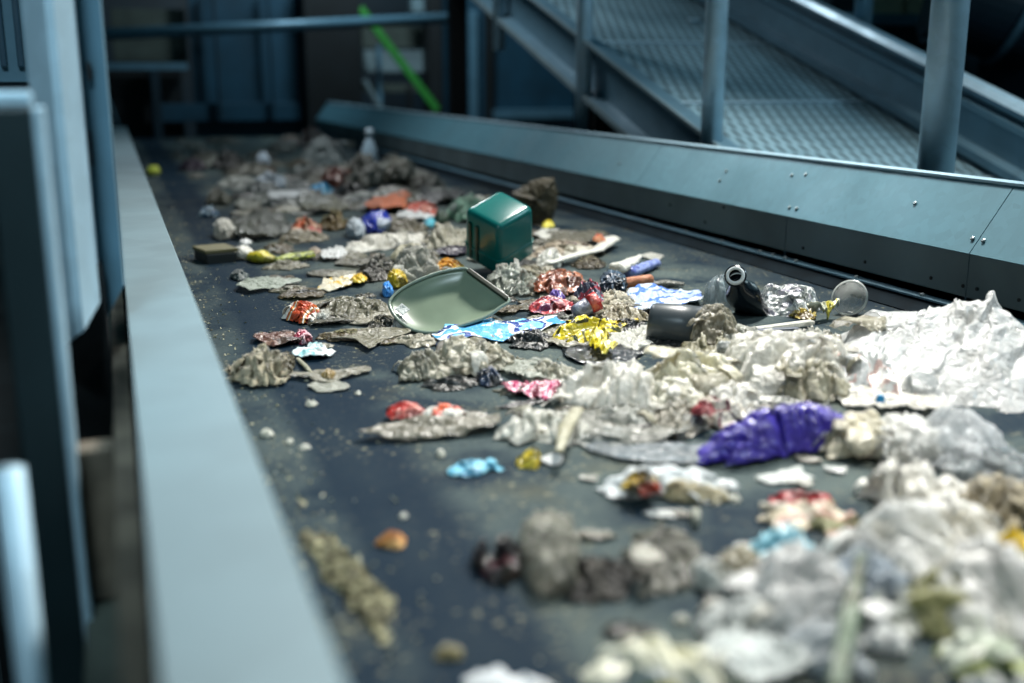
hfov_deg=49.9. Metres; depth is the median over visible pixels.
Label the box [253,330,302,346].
scrap
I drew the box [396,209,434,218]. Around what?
paper scrap
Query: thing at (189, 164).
scrap
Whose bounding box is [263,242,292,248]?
scrap
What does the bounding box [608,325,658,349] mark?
scrap
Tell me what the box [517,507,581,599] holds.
scrap
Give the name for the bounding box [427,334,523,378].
plastic bag
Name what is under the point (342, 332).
scrap
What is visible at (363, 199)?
clump
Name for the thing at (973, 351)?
plastic bag
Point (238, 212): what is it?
scrap
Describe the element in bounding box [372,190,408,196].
clump
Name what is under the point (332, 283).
wrapper
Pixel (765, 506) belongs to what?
scrap
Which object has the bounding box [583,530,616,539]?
scrap
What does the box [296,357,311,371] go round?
scrap
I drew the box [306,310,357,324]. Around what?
scrap
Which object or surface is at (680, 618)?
crumb
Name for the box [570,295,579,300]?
scrap
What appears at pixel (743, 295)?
bottle
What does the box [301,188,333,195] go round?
clump
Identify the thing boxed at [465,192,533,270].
box
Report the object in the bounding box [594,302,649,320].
scrap
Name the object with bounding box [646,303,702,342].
can
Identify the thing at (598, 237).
wrapper
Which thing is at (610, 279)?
wrapper
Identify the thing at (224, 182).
clump
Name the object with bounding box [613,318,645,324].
scrap
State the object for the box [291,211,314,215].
scrap
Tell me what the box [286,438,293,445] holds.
crumb
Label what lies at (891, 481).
plastic bag
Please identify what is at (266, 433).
crumb
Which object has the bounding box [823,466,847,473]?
scrap
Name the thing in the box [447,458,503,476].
sachet
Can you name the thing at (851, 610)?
stick
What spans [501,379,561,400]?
wrapper
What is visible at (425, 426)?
scrap
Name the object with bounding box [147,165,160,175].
wrapper
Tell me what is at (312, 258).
scrap
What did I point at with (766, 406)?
scrap
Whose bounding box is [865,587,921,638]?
scrap
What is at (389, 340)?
scrap
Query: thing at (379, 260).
scrap
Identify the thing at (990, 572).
plastic bag
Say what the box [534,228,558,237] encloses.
scrap
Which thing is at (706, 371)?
plastic bag
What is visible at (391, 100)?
wall
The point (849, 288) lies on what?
cup
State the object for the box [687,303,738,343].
scrap
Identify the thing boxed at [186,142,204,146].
clump
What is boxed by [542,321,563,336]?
scrap
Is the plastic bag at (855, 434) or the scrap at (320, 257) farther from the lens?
the scrap at (320, 257)
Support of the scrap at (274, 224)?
on the conveyor
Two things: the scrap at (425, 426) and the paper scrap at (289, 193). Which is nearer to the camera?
the scrap at (425, 426)
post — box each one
[0,91,91,682]
[0,465,47,682]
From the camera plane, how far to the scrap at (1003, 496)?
1.53 m
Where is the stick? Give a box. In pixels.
[826,552,866,682]
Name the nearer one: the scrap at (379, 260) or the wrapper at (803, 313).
the wrapper at (803, 313)
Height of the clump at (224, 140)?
0.067 m
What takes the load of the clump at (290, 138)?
on the conveyor
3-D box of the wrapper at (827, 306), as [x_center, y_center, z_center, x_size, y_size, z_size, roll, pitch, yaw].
[0.786,-0.083,2.773,0.107,0.053,0.040,-8,16,-31]
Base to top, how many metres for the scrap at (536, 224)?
0.009 m
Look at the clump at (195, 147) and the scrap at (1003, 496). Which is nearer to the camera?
the scrap at (1003, 496)
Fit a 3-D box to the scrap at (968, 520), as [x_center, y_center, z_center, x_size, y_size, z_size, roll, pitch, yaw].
[0.587,0.234,1.478,0.168,0.052,0.174,6,15,22]
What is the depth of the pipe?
10.56 m
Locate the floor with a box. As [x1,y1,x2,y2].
[0,254,160,682]
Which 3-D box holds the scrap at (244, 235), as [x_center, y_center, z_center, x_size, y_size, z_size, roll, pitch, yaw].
[-0.993,-0.415,4.249,0.095,0.013,0.119,-3,14,-13]
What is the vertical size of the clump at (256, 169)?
0.064 m
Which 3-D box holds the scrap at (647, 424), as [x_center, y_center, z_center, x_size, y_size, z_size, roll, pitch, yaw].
[0.194,0.147,1.903,0.144,0.020,0.072,4,14,15]
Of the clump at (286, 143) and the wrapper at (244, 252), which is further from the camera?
the clump at (286, 143)
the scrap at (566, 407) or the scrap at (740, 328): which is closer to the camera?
the scrap at (566, 407)
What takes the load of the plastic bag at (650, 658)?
on the conveyor
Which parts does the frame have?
plate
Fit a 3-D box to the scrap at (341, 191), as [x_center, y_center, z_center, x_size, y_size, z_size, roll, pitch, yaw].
[-0.813,-0.761,5.548,0.211,0.075,0.350,-2,14,-8]
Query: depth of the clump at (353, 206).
5.09 m
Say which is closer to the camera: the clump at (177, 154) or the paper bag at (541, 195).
the paper bag at (541, 195)
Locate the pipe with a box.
[104,13,446,40]
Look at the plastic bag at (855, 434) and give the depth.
1.77 m
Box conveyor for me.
[77,100,1023,682]
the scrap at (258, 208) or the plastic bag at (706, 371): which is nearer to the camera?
the plastic bag at (706, 371)
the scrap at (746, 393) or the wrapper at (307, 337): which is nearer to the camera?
the scrap at (746, 393)
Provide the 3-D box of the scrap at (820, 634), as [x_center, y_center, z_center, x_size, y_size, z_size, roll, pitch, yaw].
[0.331,0.316,1.151,0.088,0.044,0.107,-6,15,-23]
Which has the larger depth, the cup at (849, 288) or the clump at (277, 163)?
the clump at (277, 163)
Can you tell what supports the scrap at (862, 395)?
on the conveyor
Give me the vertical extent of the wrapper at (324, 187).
0.071 m
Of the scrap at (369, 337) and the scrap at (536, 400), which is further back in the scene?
the scrap at (369, 337)
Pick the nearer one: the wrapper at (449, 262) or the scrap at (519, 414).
the scrap at (519, 414)
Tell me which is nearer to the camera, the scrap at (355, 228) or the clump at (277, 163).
the scrap at (355, 228)
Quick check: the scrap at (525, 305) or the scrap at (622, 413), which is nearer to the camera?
the scrap at (622, 413)
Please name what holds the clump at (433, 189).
on the conveyor
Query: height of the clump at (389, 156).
0.050 m
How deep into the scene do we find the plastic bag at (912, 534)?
1.38 m
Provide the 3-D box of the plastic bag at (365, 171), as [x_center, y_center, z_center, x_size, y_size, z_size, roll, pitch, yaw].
[-0.841,-0.970,6.170,0.273,0.190,0.449,-8,16,-30]
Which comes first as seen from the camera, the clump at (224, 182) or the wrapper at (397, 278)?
the wrapper at (397, 278)
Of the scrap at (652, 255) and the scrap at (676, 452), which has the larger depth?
the scrap at (652, 255)
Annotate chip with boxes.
[321,368,335,378]
[375,530,406,549]
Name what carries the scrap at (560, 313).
on the scrap at (565, 316)
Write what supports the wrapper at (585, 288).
on the paper scrap at (610, 297)
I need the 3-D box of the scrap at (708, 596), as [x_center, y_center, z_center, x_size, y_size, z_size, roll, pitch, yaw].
[0.255,0.298,1.282,0.072,0.019,0.071,3,14,12]
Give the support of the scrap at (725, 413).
on the conveyor
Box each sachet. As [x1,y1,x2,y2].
[292,342,335,357]
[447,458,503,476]
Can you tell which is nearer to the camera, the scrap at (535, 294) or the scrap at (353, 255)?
the scrap at (535, 294)
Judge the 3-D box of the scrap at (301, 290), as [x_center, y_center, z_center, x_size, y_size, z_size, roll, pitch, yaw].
[-0.589,-0.139,3.097,0.091,0.016,0.098,8,16,31]
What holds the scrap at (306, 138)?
on the conveyor
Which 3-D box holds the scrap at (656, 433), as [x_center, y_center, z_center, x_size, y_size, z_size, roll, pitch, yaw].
[0.193,0.143,1.906,0.194,0.021,0.180,-6,15,-23]
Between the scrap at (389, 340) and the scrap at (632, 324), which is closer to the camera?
the scrap at (389, 340)
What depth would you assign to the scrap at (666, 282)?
3.20 m
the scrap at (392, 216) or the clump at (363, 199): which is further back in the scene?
the clump at (363, 199)
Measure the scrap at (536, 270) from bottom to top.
0.034 m
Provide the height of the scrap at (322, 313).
0.029 m
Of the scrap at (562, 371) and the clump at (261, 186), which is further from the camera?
the clump at (261, 186)
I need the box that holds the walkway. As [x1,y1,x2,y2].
[447,0,1023,180]
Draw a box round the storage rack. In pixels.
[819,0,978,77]
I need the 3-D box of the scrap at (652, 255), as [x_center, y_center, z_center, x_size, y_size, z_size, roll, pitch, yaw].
[0.477,-0.293,3.746,0.082,0.009,0.144,2,14,7]
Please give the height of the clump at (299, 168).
0.055 m
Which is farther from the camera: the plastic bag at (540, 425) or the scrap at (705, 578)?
the plastic bag at (540, 425)
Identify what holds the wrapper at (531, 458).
on the conveyor
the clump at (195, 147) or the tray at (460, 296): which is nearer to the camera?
the tray at (460, 296)
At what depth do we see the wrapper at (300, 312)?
2.76 m
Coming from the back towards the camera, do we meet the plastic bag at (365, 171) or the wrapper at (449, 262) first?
the plastic bag at (365, 171)
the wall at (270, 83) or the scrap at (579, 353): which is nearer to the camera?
the scrap at (579, 353)
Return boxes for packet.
[361,210,391,232]
[470,533,521,584]
[761,283,819,316]
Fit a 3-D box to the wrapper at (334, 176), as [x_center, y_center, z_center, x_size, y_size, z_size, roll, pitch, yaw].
[-0.985,-0.944,6.239,0.234,0.106,0.396,-3,14,-11]
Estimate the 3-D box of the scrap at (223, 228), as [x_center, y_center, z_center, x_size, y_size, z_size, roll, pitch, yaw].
[-1.105,-0.442,4.230,0.090,0.074,0.264,-4,14,-16]
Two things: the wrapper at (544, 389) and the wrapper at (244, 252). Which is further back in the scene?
the wrapper at (244, 252)
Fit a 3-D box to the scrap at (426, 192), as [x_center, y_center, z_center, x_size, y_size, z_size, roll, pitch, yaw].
[-0.353,-0.744,5.519,0.231,0.056,0.648,1,14,3]
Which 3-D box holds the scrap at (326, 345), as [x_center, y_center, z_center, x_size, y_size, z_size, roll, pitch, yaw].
[-0.430,0.008,2.504,0.043,0.008,0.050,9,16,33]
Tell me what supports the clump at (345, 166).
on the conveyor
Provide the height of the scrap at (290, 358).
0.034 m
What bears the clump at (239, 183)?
on the clump
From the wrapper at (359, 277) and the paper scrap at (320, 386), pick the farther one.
the wrapper at (359, 277)
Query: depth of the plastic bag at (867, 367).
2.14 m
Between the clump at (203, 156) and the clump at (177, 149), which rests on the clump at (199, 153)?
the clump at (203, 156)
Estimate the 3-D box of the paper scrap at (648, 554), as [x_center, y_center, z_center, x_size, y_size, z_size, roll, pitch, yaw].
[0.164,0.257,1.329,0.041,0.009,0.051,2,14,7]
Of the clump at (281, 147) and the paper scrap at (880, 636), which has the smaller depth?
the paper scrap at (880, 636)
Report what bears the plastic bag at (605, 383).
on the conveyor
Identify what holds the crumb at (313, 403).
on the conveyor
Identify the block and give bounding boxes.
[409,0,423,12]
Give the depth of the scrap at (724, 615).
1.21 m
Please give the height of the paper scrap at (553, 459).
0.007 m
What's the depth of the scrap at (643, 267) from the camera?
3.40 m
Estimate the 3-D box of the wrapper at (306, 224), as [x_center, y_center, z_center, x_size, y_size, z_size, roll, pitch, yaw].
[-0.808,-0.454,4.289,0.131,0.070,0.222,-3,14,-14]
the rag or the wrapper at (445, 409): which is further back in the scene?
the wrapper at (445, 409)
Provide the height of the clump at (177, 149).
0.028 m
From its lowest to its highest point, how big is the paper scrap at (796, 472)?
0.009 m
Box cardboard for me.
[363,190,410,208]
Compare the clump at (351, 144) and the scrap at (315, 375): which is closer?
the scrap at (315, 375)
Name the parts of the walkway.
support leg, handrail post, support leg, handrail post, support leg, tread panel, handrail post, tread panel, tread panel, kick plate, handrail post, rail, handrail post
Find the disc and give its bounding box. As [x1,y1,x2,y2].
[875,394,885,402]
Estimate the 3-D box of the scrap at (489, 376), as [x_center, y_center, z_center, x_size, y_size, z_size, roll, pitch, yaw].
[-0.046,0.066,2.218,0.058,0.030,0.102,-3,14,-14]
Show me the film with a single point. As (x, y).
(458, 209)
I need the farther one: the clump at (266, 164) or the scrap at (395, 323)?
the clump at (266, 164)
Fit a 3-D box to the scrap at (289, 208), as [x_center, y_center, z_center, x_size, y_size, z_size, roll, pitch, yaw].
[-1.020,-0.616,5.062,0.158,0.022,0.231,-3,14,-11]
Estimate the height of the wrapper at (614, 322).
0.016 m
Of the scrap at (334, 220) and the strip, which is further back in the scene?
the scrap at (334, 220)
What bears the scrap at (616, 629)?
on the conveyor
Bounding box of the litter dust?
[146,162,907,680]
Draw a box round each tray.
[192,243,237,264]
[388,267,510,333]
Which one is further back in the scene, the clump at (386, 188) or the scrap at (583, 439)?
the clump at (386, 188)
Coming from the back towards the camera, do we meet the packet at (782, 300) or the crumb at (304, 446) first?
the packet at (782, 300)
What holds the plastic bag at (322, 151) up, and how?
on the conveyor
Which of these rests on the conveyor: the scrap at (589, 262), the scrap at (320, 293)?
the scrap at (589, 262)
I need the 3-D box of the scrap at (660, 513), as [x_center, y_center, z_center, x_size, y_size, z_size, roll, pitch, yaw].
[0.207,0.241,1.540,0.050,0.007,0.028,2,14,8]
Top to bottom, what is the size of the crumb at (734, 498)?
0.010 m
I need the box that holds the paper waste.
[223,343,292,386]
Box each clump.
[169,153,183,156]
[172,148,185,151]
[174,139,187,142]
[181,144,197,148]
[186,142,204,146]
[187,173,206,177]
[190,146,204,149]
[191,150,218,157]
[195,152,217,159]
[201,156,216,167]
[203,138,215,143]
[212,136,240,143]
[213,146,229,150]
[216,175,255,187]
[223,166,237,174]
[226,179,253,189]
[227,163,272,175]
[231,191,253,199]
[242,181,281,191]
[244,193,271,202]
[246,150,276,157]
[248,161,274,168]
[261,196,298,205]
[267,144,295,151]
[268,140,298,147]
[270,160,286,166]
[273,202,297,209]
[277,134,298,141]
[282,192,330,209]
[283,173,305,180]
[284,178,312,188]
[286,159,310,168]
[286,163,321,173]
[299,529,396,645]
[301,167,327,175]
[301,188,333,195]
[304,179,331,188]
[306,173,321,179]
[335,198,370,209]
[336,164,348,169]
[342,191,373,198]
[343,140,355,148]
[345,195,377,208]
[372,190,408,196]
[373,185,417,195]
[378,158,391,163]
[378,194,428,211]
[379,160,390,167]
[384,153,397,158]
[413,187,461,197]
[415,169,428,173]
[440,195,462,201]
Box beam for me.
[360,6,439,111]
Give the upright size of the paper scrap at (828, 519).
0.030 m
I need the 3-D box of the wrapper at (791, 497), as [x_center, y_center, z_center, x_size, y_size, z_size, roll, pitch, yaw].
[0.416,0.224,1.581,0.099,0.022,0.057,1,14,6]
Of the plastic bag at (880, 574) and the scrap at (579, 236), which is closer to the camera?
the plastic bag at (880, 574)
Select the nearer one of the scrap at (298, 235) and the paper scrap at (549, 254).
the paper scrap at (549, 254)
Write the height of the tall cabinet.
2.971 m
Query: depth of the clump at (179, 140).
10.12 m
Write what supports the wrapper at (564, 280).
on the conveyor
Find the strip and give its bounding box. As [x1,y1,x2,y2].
[758,327,798,331]
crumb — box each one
[260,428,273,438]
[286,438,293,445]
[298,444,310,449]
[305,399,318,406]
[399,513,407,518]
[436,449,445,457]
[672,614,689,623]
[690,507,700,528]
[730,494,741,502]
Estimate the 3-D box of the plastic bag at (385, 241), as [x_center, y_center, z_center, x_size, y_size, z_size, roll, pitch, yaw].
[-0.457,-0.375,4.005,0.351,0.049,0.407,-2,14,-6]
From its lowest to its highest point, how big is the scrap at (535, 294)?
0.016 m
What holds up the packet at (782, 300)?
on the conveyor
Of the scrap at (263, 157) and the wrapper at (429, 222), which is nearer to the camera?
the wrapper at (429, 222)
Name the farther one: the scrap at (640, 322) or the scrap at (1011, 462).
the scrap at (640, 322)
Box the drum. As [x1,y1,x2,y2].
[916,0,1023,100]
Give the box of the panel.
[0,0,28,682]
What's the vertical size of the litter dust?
0.013 m
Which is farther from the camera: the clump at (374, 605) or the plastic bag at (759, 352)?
the plastic bag at (759, 352)
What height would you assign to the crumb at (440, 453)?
0.011 m
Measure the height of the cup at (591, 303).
0.068 m
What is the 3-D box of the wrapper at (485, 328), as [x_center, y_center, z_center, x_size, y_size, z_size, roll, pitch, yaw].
[-0.021,-0.034,2.629,0.373,0.026,0.179,-6,15,-24]
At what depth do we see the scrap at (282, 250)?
3.84 m
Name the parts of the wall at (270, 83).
panel, panel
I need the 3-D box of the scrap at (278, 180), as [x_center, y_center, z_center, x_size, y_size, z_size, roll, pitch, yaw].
[-1.333,-0.905,6.115,0.224,0.091,0.344,-3,14,-12]
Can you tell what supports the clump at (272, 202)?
on the conveyor
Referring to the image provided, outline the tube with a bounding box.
[626,274,653,287]
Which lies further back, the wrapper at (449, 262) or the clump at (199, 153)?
the clump at (199, 153)
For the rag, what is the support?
on the conveyor
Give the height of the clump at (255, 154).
0.056 m
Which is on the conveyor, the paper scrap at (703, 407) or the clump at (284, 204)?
the clump at (284, 204)
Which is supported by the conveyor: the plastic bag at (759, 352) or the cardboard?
the plastic bag at (759, 352)
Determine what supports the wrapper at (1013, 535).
on the conveyor
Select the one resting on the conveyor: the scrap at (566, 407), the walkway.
the scrap at (566, 407)
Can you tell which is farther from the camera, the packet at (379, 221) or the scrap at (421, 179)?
the scrap at (421, 179)
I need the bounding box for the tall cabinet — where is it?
[442,0,573,129]
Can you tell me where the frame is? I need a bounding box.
[360,0,442,114]
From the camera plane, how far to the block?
13.06 m
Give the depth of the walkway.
5.33 m
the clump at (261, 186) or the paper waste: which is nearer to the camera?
the paper waste
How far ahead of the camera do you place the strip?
2.59 m
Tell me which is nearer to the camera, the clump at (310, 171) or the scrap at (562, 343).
the scrap at (562, 343)
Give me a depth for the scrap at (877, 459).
1.75 m
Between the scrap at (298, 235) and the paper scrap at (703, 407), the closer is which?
the paper scrap at (703, 407)
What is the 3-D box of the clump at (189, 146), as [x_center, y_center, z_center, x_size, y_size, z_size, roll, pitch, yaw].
[-2.734,-1.668,9.378,0.168,0.041,0.282,-4,14,-16]
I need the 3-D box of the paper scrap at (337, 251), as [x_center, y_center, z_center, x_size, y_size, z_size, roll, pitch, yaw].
[-0.609,-0.303,3.758,0.099,0.022,0.270,-2,14,-9]
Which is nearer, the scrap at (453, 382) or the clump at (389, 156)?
the scrap at (453, 382)
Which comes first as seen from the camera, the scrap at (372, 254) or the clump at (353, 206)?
the scrap at (372, 254)
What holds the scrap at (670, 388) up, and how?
on the conveyor
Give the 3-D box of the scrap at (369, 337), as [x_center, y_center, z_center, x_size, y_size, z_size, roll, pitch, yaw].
[-0.339,-0.008,2.548,0.223,0.016,0.212,-2,14,-8]
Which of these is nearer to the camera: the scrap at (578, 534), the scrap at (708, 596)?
the scrap at (708, 596)
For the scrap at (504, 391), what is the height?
0.015 m
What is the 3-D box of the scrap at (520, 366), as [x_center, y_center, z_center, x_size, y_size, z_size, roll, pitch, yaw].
[0.037,0.055,2.278,0.149,0.020,0.132,7,15,26]
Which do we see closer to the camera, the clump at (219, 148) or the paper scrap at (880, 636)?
the paper scrap at (880, 636)
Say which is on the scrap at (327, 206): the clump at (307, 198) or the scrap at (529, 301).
the clump at (307, 198)
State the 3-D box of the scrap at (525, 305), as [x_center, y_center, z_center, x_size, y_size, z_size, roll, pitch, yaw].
[0.041,-0.091,2.911,0.071,0.009,0.077,0,14,1]
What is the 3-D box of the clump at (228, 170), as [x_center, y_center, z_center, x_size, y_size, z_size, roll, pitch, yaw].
[-1.732,-1.093,6.981,0.216,0.048,0.359,-3,14,-13]
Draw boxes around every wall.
[0,0,854,137]
[107,0,362,138]
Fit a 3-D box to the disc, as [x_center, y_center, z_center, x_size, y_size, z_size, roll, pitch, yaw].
[0.638,0.098,1.906,0.017,0.015,0.009,5,14,19]
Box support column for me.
[20,0,124,447]
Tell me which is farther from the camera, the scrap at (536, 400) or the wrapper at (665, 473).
the scrap at (536, 400)
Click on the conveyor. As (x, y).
(233, 600)
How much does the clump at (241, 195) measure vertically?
0.032 m
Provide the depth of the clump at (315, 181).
6.09 m
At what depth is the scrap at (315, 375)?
2.25 m
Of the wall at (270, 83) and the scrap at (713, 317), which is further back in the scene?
the wall at (270, 83)
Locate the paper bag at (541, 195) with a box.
[511,177,557,223]
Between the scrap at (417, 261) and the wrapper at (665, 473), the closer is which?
the wrapper at (665, 473)
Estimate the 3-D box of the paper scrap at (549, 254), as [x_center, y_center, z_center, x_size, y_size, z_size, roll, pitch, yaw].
[0.119,-0.276,3.572,0.091,0.060,0.159,2,14,8]
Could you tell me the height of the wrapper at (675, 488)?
0.029 m
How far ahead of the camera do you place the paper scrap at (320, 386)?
2.17 m
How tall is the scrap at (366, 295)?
0.009 m
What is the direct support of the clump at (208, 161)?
on the conveyor
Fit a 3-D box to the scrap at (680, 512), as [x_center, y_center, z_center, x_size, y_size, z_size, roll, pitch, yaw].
[0.234,0.241,1.540,0.038,0.007,0.022,2,14,9]
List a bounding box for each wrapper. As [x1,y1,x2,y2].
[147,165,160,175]
[236,245,314,263]
[281,300,318,323]
[289,216,321,232]
[292,329,312,344]
[308,182,333,193]
[317,273,356,291]
[319,166,349,186]
[350,273,366,282]
[386,268,407,288]
[386,401,425,418]
[407,201,437,214]
[420,402,467,415]
[424,217,435,227]
[431,315,565,341]
[437,257,463,269]
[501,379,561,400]
[515,446,541,469]
[528,295,575,313]
[533,268,586,295]
[541,219,554,227]
[550,288,565,298]
[552,315,621,354]
[573,278,603,301]
[592,233,605,241]
[595,464,740,504]
[599,269,627,291]
[601,317,638,326]
[620,469,662,496]
[660,478,730,505]
[768,489,835,506]
[788,307,816,319]
[806,298,839,319]
[996,525,1023,556]
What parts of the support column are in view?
flange plate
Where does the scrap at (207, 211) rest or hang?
on the conveyor
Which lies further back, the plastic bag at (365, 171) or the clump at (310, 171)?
the clump at (310, 171)
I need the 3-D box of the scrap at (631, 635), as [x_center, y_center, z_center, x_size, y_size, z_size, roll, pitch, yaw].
[0.142,0.323,1.199,0.045,0.007,0.020,2,14,7]
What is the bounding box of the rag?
[557,554,634,603]
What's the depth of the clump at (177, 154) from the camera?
8.35 m
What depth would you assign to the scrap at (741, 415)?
1.98 m
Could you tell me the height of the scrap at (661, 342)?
0.019 m
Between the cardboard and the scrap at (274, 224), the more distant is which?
the cardboard
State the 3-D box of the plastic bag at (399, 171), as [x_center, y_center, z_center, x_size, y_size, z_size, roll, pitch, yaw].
[-0.643,-0.987,6.314,0.192,0.155,0.558,0,14,-2]
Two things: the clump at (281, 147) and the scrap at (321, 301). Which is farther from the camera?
the clump at (281, 147)
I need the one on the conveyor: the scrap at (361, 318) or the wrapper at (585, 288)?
the scrap at (361, 318)
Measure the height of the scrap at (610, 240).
0.020 m
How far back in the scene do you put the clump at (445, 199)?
5.41 m
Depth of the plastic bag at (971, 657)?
1.11 m
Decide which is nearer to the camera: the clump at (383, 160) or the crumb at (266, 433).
the crumb at (266, 433)
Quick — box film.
[446,191,483,221]
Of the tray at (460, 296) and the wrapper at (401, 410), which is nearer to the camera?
the wrapper at (401, 410)
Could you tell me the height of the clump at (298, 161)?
0.063 m
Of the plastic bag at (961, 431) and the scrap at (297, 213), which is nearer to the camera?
the plastic bag at (961, 431)
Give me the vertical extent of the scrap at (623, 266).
0.034 m
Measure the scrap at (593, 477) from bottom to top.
0.007 m
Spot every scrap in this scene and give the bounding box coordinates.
[177,158,206,170]
[197,205,219,216]
[205,188,233,204]
[209,151,247,167]
[213,217,235,239]
[229,268,249,280]
[230,206,291,236]
[230,209,251,215]
[233,199,261,209]
[236,276,301,290]
[239,238,251,245]
[242,234,264,236]
[244,207,275,212]
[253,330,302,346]
[254,170,285,187]
[256,151,270,163]
[262,260,309,269]
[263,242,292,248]
[266,248,279,253]
[268,189,308,198]
[268,285,308,293]
[270,275,294,278]
[271,247,293,253]
[274,205,305,211]
[277,287,325,298]
[278,228,329,242]
[283,351,294,373]
[288,366,371,382]
[289,289,316,296]
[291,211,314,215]
[296,127,322,146]
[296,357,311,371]
[297,251,320,260]
[300,195,349,210]
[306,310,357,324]
[307,246,320,253]
[307,269,335,277]
[307,381,349,391]
[310,300,325,304]
[315,253,334,260]
[315,329,362,341]
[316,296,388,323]
[316,309,330,324]
[318,208,347,230]
[318,327,410,347]
[320,245,346,258]
[322,343,333,347]
[326,270,355,276]
[332,183,366,198]
[334,256,370,266]
[335,250,367,260]
[346,216,365,238]
[349,310,393,324]
[355,264,387,282]
[355,293,375,297]
[357,411,500,440]
[367,254,392,270]
[368,314,392,327]
[369,253,385,256]
[378,336,397,344]
[382,281,393,297]
[389,214,405,222]
[389,216,429,233]
[389,242,438,260]
[390,243,451,280]
[391,315,407,327]
[392,347,444,380]
[394,333,437,348]
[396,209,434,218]
[408,172,445,190]
[419,186,465,202]
[420,374,478,390]
[434,210,449,223]
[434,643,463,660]
[436,245,465,254]
[462,666,546,682]
[473,335,505,342]
[474,365,504,386]
[486,262,537,295]
[492,386,527,395]
[495,396,544,407]
[496,305,522,312]
[498,357,555,379]
[505,258,520,289]
[506,329,553,350]
[514,407,559,418]
[517,299,536,303]
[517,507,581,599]
[518,303,529,309]
[519,259,536,265]
[520,264,555,276]
[521,359,576,382]
[527,315,542,318]
[528,291,549,297]
[531,238,603,257]
[532,222,543,226]
[533,229,608,244]
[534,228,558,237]
[536,247,563,267]
[541,453,562,465]
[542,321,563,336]
[543,311,573,323]
[543,334,588,347]
[545,236,620,263]
[553,405,573,410]
[555,407,582,453]
[558,314,575,319]
[561,337,645,363]
[570,255,605,269]
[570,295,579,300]
[570,427,639,454]
[572,528,600,538]
[578,408,691,443]
[578,474,597,480]
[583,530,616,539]
[585,440,704,462]
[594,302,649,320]
[595,402,655,426]
[600,621,659,638]
[601,289,635,304]
[608,254,642,272]
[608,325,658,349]
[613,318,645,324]
[617,318,639,330]
[617,422,651,428]
[618,521,703,597]
[621,631,645,640]
[622,259,660,276]
[630,542,663,562]
[642,509,676,517]
[643,252,662,259]
[644,337,681,346]
[652,376,704,404]
[653,398,710,439]
[654,279,684,286]
[666,509,690,516]
[676,329,730,354]
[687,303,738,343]
[690,400,715,415]
[690,555,742,599]
[694,590,783,636]
[697,395,744,430]
[700,589,734,607]
[701,275,730,306]
[702,614,839,682]
[704,542,761,593]
[710,379,773,413]
[722,323,757,339]
[732,542,752,549]
[734,407,758,419]
[746,399,774,408]
[750,521,817,558]
[755,465,814,483]
[757,499,861,535]
[759,402,787,412]
[759,502,813,521]
[765,394,830,406]
[783,618,873,682]
[784,478,812,486]
[794,454,823,462]
[803,325,842,344]
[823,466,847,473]
[835,385,953,409]
[856,615,910,656]
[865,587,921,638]
[866,456,883,461]
[908,490,1006,544]
[939,446,1023,481]
[957,472,1023,530]
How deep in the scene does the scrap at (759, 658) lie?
1.13 m
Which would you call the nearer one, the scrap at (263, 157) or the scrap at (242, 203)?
the scrap at (242, 203)
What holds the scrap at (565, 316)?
on the conveyor
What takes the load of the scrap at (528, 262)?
on the conveyor
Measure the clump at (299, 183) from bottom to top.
0.047 m
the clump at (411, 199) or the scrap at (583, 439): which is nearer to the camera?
the scrap at (583, 439)
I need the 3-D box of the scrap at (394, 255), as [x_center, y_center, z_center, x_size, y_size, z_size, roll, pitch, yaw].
[-0.325,-0.300,3.659,0.174,0.066,0.273,-1,14,-5]
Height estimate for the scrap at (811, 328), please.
0.058 m
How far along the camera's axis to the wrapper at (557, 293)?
2.91 m
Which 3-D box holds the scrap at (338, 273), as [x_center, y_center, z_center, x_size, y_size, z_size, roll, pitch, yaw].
[-0.519,-0.207,3.386,0.105,0.013,0.131,-2,14,-9]
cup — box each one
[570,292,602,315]
[831,280,867,315]
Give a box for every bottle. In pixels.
[361,128,376,161]
[724,265,767,315]
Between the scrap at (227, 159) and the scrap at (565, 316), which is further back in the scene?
the scrap at (227, 159)
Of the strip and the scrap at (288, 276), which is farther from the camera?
the scrap at (288, 276)
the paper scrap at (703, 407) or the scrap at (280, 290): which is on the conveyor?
the scrap at (280, 290)
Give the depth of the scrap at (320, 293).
3.06 m
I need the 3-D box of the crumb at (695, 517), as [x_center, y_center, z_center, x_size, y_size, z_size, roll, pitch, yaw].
[0.252,0.240,1.512,0.014,0.023,0.041,2,14,10]
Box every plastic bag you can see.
[301,135,353,166]
[344,152,387,187]
[345,229,424,252]
[384,156,415,186]
[421,222,465,248]
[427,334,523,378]
[493,404,592,446]
[540,358,659,410]
[580,633,749,682]
[626,283,702,311]
[643,345,742,395]
[696,401,843,464]
[719,540,896,641]
[724,328,858,398]
[774,351,850,401]
[819,409,887,458]
[822,499,955,576]
[829,290,1023,412]
[836,542,911,632]
[837,345,936,394]
[853,456,967,531]
[871,411,943,465]
[903,564,970,640]
[922,404,1007,467]
[922,532,1023,645]
[933,631,1023,682]
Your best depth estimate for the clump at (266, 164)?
7.27 m
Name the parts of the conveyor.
rail plate, leg, rail, guard plate, guard plate, guard plate, guard plate, guard plate, guard plate, guard plate, guard plate, guard plate, slat, guard plate, guard plate, guard plate, guard plate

